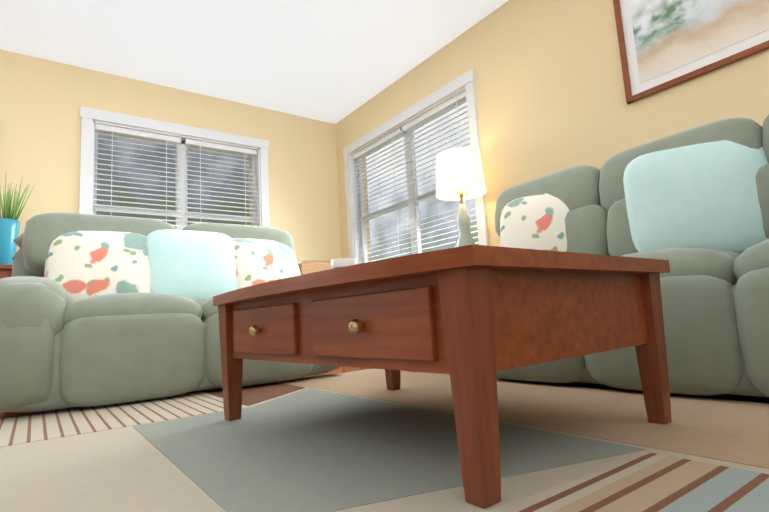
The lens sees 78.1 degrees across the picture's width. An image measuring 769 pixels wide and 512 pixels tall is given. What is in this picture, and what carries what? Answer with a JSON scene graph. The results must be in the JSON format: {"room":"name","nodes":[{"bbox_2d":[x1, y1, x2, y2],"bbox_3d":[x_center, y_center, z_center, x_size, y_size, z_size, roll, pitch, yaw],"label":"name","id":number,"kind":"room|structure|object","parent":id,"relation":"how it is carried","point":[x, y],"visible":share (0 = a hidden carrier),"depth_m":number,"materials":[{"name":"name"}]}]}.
{"room":"living room","nodes":[
{"label":"living room","id":0,"kind":"room"},
{"bbox_2d":[0,49,341,263],"bbox_3d":[-2.028,-0.250,3.996,4.070,2.440,0.300,2,-9,-36],"label":"wall","id":1,"kind":"structure","parent":0,"point":[42,101],"depth_m":3.95,"materials":[{"name":"yellow paint"}]},
{"bbox_2d":[79,106,269,229],"bbox_3d":[-1.736,-0.368,4.094,1.570,1.545,0.180,2,-9,-36],"label":"window","id":2,"kind":"structure","parent":1,"relation":"in","point":[90,117],"depth_m":4.12,"materials":[{"name":"white wood"}]},
{"bbox_2d":[93,123,257,226],"bbox_3d":[-1.739,-0.368,4.098,1.330,1.340,0.050,2,-9,-36],"label":"window blind","id":3,"kind":"object","parent":2,"relation":"attached to","point":[156,137],"visible":0.54,"depth_m":4.07,"materials":[{"name":"white plastic"}]},
{"bbox_2d":[0,0,507,123],"bbox_3d":[-1.139,-2.094,0.106,7.530,0.100,8.700,2,-9,-36],"label":"ceiling","id":4,"kind":"structure","parent":0,"point":[333,61],"depth_m":3.53,"materials":[{"name":"white paint"}]},
{"bbox_2d":[0,366,768,418],"bbox_3d":[-0.992,0.420,-0.223,7.530,0.100,8.700,2,-9,-36],"label":"floor","id":5,"kind":"structure","parent":0,"point":[745,398],"depth_m":2.11,"materials":[{"name":"brown wood"}]},
{"bbox_2d":[0,265,12,278],"bbox_3d":[-2.848,0.466,2.809,1.120,0.810,0.392,2,-9,-36],"label":"console table","id":6,"kind":"object","parent":5,"relation":"on","point":[5,271],"visible":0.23,"depth_m":3.00,"materials":[{"name":"brown wood"}]},
{"bbox_2d":[0,176,33,264],"bbox_3d":[-2.531,-0.240,3.193,0.275,0.647,0.223,2,-9,-36],"label":"potted plant","id":7,"kind":"object","parent":6,"relation":"on","point":[9,227],"visible":1,"depth_m":3.15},
{"bbox_2d":[0,213,341,411],"bbox_3d":[-1.179,0.252,2.782,1.790,0.988,0.955,2,-9,-36],"label":"loveseat","id":8,"kind":"object","parent":5,"relation":"on","point":[98,310],"visible":0.67,"depth_m":2.37,"materials":[{"name":"green fabric"}]},
{"bbox_2d":[0,369,768,511],"bbox_3d":[-0.061,0.474,1.037,2.480,0.012,3.430,2,-9,-36],"label":"rug","id":9,"kind":"object","parent":5,"relation":"on","point":[361,441],"visible":0.92,"depth_m":1.16,"materials":[{"name":"beige carpet"}]},
{"bbox_2d":[213,244,671,507],"bbox_3d":[0.094,0.299,1.520,0.950,0.441,1.250,3,-10,-39],"label":"coffee table","id":10,"kind":"object","parent":9,"relation":"on","point":[472,320],"visible":1,"depth_m":1.02,"materials":[{"name":"brown wood"}]},
{"bbox_2d":[298,260,330,274],"bbox_3d":[-0.495,0.479,4.209,0.540,0.872,0.382,2,-9,-36],"label":"stand","id":11,"kind":"object","parent":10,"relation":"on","point":[306,267],"visible":0.21,"depth_m":4.14,"materials":[{"name":"beige wood"}]},
{"bbox_2d":[331,258,357,268],"bbox_3d":[-0.134,0.064,1.725,0.133,0.102,0.104,2,-9,-36],"label":"book","id":12,"kind":"object","parent":10,"relation":"on","point":[339,262],"visible":0.12,"depth_m":1.68,"materials":[{"name":"white paper"}]},
{"bbox_2d":[495,114,768,396],"bbox_3d":[1.226,-0.013,1.950,0.805,1.018,2.170,2,-9,-36],"label":"sofa","id":13,"kind":"object","parent":5,"relation":"on","point":[691,206],"visible":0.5,"depth_m":1.74,"materials":[{"name":"green fabric"}]},
{"bbox_3d":[0.497,0.385,3.075,0.560,0.650,0.560,2,-9,-36],"label":"end table","id":14,"kind":"object","parent":5,"relation":"on","visible":0},
{"bbox_2d":[436,147,485,246],"bbox_3d":[0.528,-0.332,3.222,0.340,0.802,0.340,2,-9,-36],"label":"table lamp","id":15,"kind":"object","parent":14,"relation":"on","point":[459,174],"visible":0.9,"depth_m":3.14,"materials":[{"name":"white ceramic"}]},
{"bbox_2d":[335,0,768,261],"bbox_3d":[1.812,-0.731,2.043,0.200,2.440,8.300,2,-9,-36],"label":"wall","id":16,"kind":"structure","parent":0,"point":[550,91],"depth_m":2.96,"materials":[{"name":"yellow paint"}]},
{"bbox_2d":[343,69,488,263],"bbox_3d":[0.201,-0.476,4.135,0.180,1.545,1.860,2,-9,-36],"label":"window","id":17,"kind":"structure","parent":16,"relation":"in","point":[455,87],"depth_m":4.17,"materials":[{"name":"white wood"}]},
{"bbox_2d":[352,90,478,262],"bbox_3d":[0.205,-0.477,4.138,0.050,1.340,1.620,2,-9,-36],"label":"window blind","id":18,"kind":"object","parent":17,"relation":"attached to","point":[444,107],"visible":0.58,"depth_m":4.09,"materials":[{"name":"white plastic"}]},
{"bbox_2d":[613,0,768,103],"bbox_3d":[1.560,-1.198,2.220,0.025,0.640,0.930,2,-9,-36],"label":"picture frame","id":19,"kind":"object","parent":16,"relation":"attached to","point":[665,44],"visible":0.98,"depth_m":2.34,"materials":[{"name":"brown wood"}]},
{"label":"outside","id":20,"kind":"structure","parent":0,"visible":0},
{"bbox_2d":[96,135,249,227],"bbox_3d":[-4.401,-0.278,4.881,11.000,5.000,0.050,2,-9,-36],"label":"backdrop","id":21,"kind":"structure","parent":20,"point":[155,148],"depth_m":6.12,"materials":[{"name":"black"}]},
{"bbox_2d":[366,102,478,261],"bbox_3d":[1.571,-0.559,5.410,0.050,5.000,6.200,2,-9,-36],"label":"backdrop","id":22,"kind":"structure","parent":20,"point":[442,210],"depth_m":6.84,"materials":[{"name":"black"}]}
]}

